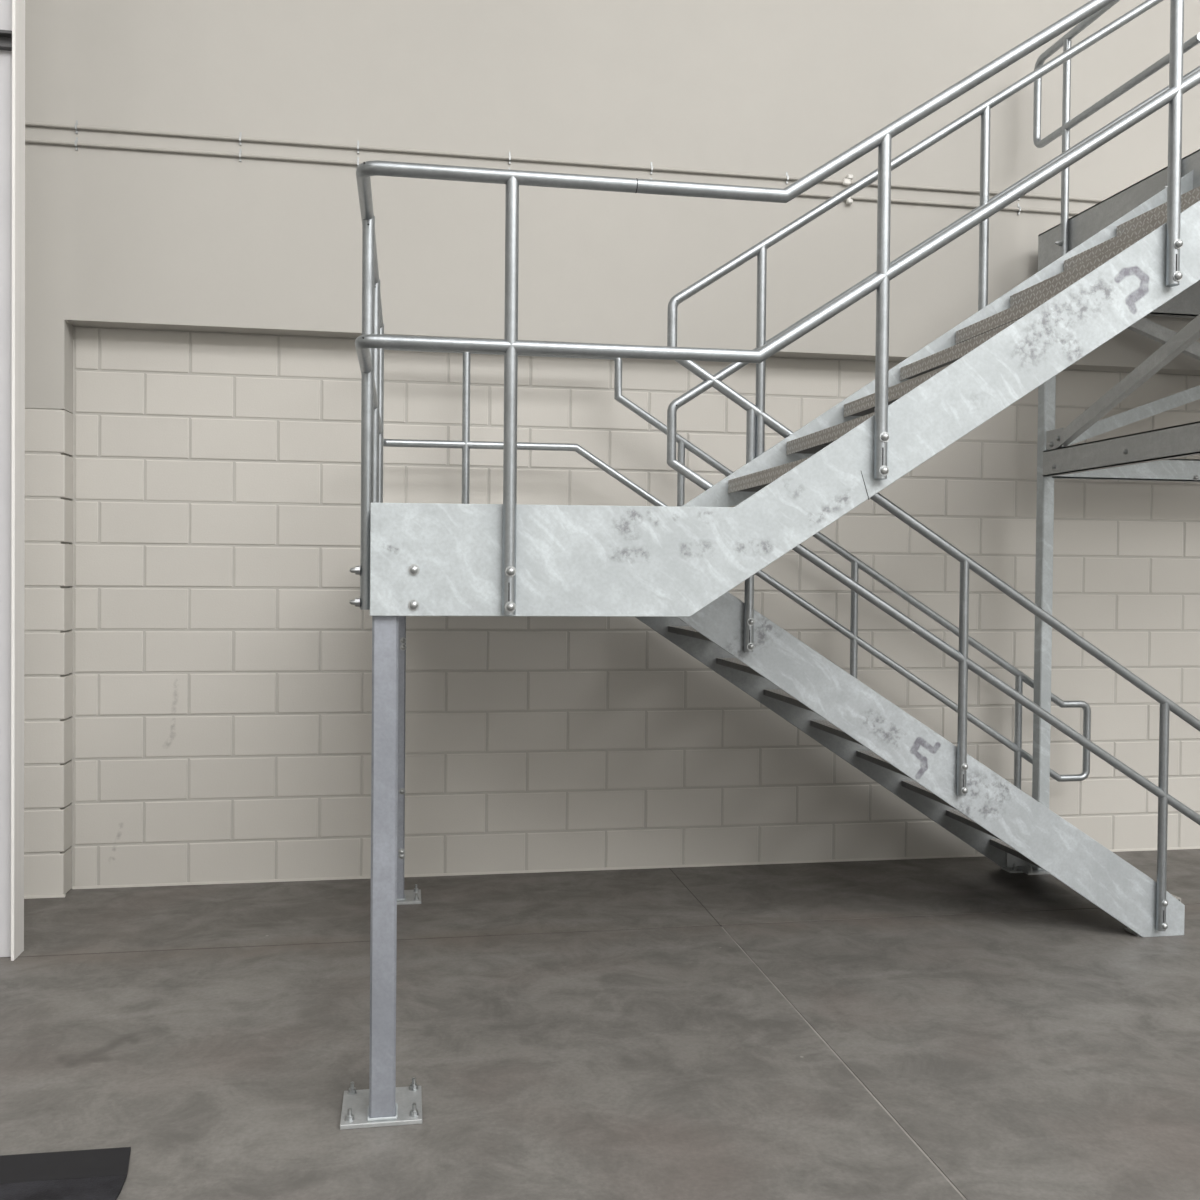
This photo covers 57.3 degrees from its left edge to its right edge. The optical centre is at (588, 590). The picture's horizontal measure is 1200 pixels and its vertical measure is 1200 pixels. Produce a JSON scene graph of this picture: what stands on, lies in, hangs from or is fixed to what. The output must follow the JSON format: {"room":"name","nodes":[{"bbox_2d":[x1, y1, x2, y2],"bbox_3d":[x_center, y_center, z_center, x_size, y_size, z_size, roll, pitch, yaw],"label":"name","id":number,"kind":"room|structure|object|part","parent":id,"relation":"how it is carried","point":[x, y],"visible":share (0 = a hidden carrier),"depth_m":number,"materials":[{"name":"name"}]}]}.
{"room":"warehouse interior","nodes":[
{"label":"warehouse interior","id":0,"kind":"room"},
{"bbox_2d":[0,849,1199,1199],"bbox_3d":[4.157,1.690,-4.985,23.000,0.150,22.800,0,1,-9],"label":"floor","id":1,"kind":"structure","parent":0,"point":[957,1028],"depth_m":3.55,"materials":[{"name":"concrete"}]},
{"bbox_2d":[0,0,24,960],"bbox_3d":[-2.286,-4.575,4.155,0.259,11.990,0.112,0,1,-9],"label":"column","id":2,"kind":"structure","parent":1,"relation":"on","point":[12,12],"depth_m":4.22,"materials":[{"name":"white metal"}]},
{"bbox_2d":[0,1147,130,1199],"bbox_3d":[-1.583,1.450,2.351,0.992,0.008,0.868,0,1,-9],"label":"floor mat","id":3,"kind":"object","parent":1,"relation":"on","point":[93,1174],"visible":1,"depth_m":2.71,"materials":[{"name":"rubber"}]},
{"bbox_2d":[340,0,1199,1129],"bbox_3d":[1.006,-0.590,4.333,3.734,4.076,2.342,0,1,-9],"label":"staircase","id":4,"kind":"structure","parent":1,"relation":"on","point":[672,569],"depth_m":3.27,"materials":[{"name":"grey metal"}]},
{"bbox_3d":[-0.664,-0.533,3.300,0.037,1.180,0.037,0,1,-9],"label":"post","id":5,"kind":"part","parent":4,"relation":"part of","materials":[{"name":"silver metal"}]},
{"bbox_3d":[-0.783,-0.545,4.014,0.037,1.180,0.037,0,1,-9],"label":"post","id":6,"kind":"part","parent":4,"relation":"part of","materials":[{"name":"silver metal"}]},
{"bbox_3d":[-0.578,1.446,3.074,0.220,0.012,0.202,0,1,-9],"label":"plate","id":7,"kind":"part","parent":4,"relation":"part of","materials":[{"name":"grey metal"}]},
{"bbox_3d":[-0.903,-0.556,4.729,0.037,1.180,0.037,0,1,-9],"label":"post","id":8,"kind":"part","parent":4,"relation":"part of","materials":[{"name":"grey metal"}]},
{"bbox_3d":[-0.873,1.414,5.058,0.202,0.012,0.190,0,1,-9],"label":"plate","id":9,"kind":"part","parent":4,"relation":"part of","materials":[{"name":"grey metal"}]},
{"bbox_3d":[-0.584,-0.560,5.223,0.037,1.178,0.037,0,1,-9],"label":"post","id":10,"kind":"part","parent":4,"relation":"part of","materials":[{"name":"grey metal"}]},
{"bbox_3d":[-0.211,-0.526,2.976,0.037,1.184,0.037,0,1,-9],"label":"post","id":11,"kind":"part","parent":4,"relation":"part of","materials":[{"name":"silver metal"}]},
{"bbox_3d":[0.453,-0.248,5.401,0.037,0.979,0.037,0,1,-9],"label":"post","id":12,"kind":"part","parent":4,"relation":"part of","materials":[{"name":"grey metal"}]},
{"bbox_3d":[1.021,-0.911,4.330,3.704,3.399,2.316,0,1,-9],"label":"rail","id":13,"kind":"part","parent":4,"relation":"part of","materials":[{"name":"silver metal"}]},
{"bbox_3d":[0.630,-0.235,4.276,0.037,0.949,0.037,0,1,-9],"label":"post","id":14,"kind":"part","parent":4,"relation":"part of","materials":[{"name":"grey metal"}]},
{"bbox_3d":[0.671,-0.830,4.273,0.037,1.018,0.037,0,1,-9],"label":"post","id":15,"kind":"part","parent":4,"relation":"part of","materials":[{"name":"silver metal"}]},
{"bbox_3d":[1.018,-0.597,4.335,3.703,3.214,2.315,0,1,-9],"label":"rail","id":16,"kind":"part","parent":4,"relation":"part of","materials":[{"name":"grey metal"}]},
{"bbox_3d":[1.344,0.344,5.559,0.037,0.990,0.037,0,1,-9],"label":"post","id":17,"kind":"part","parent":4,"relation":"part of","materials":[{"name":"grey metal"}]},
{"bbox_3d":[0.844,-0.814,3.147,0.037,0.985,0.037,0,1,-9],"label":"post","id":18,"kind":"part","parent":4,"relation":"part of","materials":[{"name":"silver metal"}]},
{"bbox_3d":[1.576,-0.897,4.423,2.583,3.456,0.038,0,1,-9],"label":"rail","id":19,"kind":"part","parent":4,"relation":"part of","materials":[{"name":"silver metal"}]},
{"bbox_3d":[1.575,-0.592,4.428,2.580,3.245,0.037,0,1,-9],"label":"rail","id":20,"kind":"part","parent":4,"relation":"part of","materials":[{"name":"grey metal"}]},
{"bbox_3d":[1.514,0.351,4.433,0.037,0.952,0.037,0,1,-9],"label":"post","id":21,"kind":"part","parent":4,"relation":"part of","materials":[{"name":"grey metal"}]},
{"bbox_3d":[1.593,-1.439,4.417,0.037,1.017,0.037,0,1,-9],"label":"post","id":22,"kind":"part","parent":4,"relation":"part of","materials":[{"name":"silver metal"}]},
{"bbox_3d":[2.238,0.936,5.718,0.037,1.001,0.037,0,1,-9],"label":"post","id":23,"kind":"part","parent":4,"relation":"part of","materials":[{"name":"grey metal"}]},
{"bbox_3d":[2.404,0.942,4.591,0.037,0.960,0.037,0,1,-9],"label":"post","id":24,"kind":"part","parent":4,"relation":"part of","materials":[{"name":"grey metal"}]},
{"bbox_3d":[1.760,-1.411,3.290,0.037,0.986,0.037,0,1,-9],"label":"post","id":25,"kind":"part","parent":4,"relation":"part of","materials":[{"name":"silver metal"}]},
{"bbox_2d":[1015,0,1199,874],"bbox_3d":[3.529,-0.622,4.768,2.276,4.172,2.300,0,1,-9],"label":"platform","id":26,"kind":"object","parent":1,"relation":"on","point":[1150,455],"visible":0.65,"depth_m":5.49,"materials":[{"name":"grey metal"}]},
{"bbox_3d":[2.312,1.434,5.669,0.200,0.012,0.190,0,1,-9],"label":"plate","id":27,"kind":"part","parent":26,"relation":"part of","materials":[{"name":"grey metal"}]},
{"bbox_3d":[2.341,-2.126,5.382,0.037,1.160,0.037,0,1,-9],"label":"post","id":28,"kind":"part","parent":26,"relation":"part of","materials":[{"name":"silver metal"}]},
{"bbox_3d":[2.400,-2.602,5.053,0.038,0.242,1.197,0,1,-9],"label":"rail","id":29,"kind":"part","parent":26,"relation":"part of","materials":[{"name":"silver metal"}]},
{"bbox_3d":[2.397,-2.364,5.056,0.037,0.233,1.196,0,1,-9],"label":"rail","id":30,"kind":"part","parent":26,"relation":"part of","materials":[{"name":"silver metal"}]},
{"bbox_2d":[24,0,1199,895],"bbox_3d":[2.371,-4.564,5.955,23.000,12.000,0.431,0,1,-9],"label":"wall","id":31,"kind":"structure","parent":0,"point":[198,654],"depth_m":5.41,"materials":[{"name":"paint"}]},
{"bbox_2d":[24,894,65,898],"bbox_3d":[-3.626,1.393,4.837,2.479,0.011,0.015,0,1,-9],"label":"trim","id":32,"kind":"structure","parent":31,"relation":"attached to","point":[63,895],"depth_m":5.02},
{"bbox_2d":[25,137,1080,214],"bbox_3d":[1.153,-2.006,5.561,10.500,0.068,0.030,0,1,-9],"label":"conduit","id":33,"kind":"object","parent":31,"relation":"attached to","point":[849,201],"visible":0.52,"depth_m":5.14,"materials":[{"name":"metal"}]},
{"bbox_2d":[25,120,1104,201],"bbox_3d":[1.154,-2.087,5.560,10.500,0.062,0.030,0,1,-9],"label":"conduit","id":34,"kind":"object","parent":31,"relation":"attached to","point":[847,181],"visible":0.74,"depth_m":5.30,"materials":[{"name":"metal"}]},
{"bbox_2d":[72,847,1199,888],"bbox_3d":[1.036,1.422,5.747,7.025,0.011,0.015,0,1,-9],"label":"trim","id":35,"kind":"structure","parent":31,"relation":"attached to","point":[1171,848],"depth_m":5.55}
]}

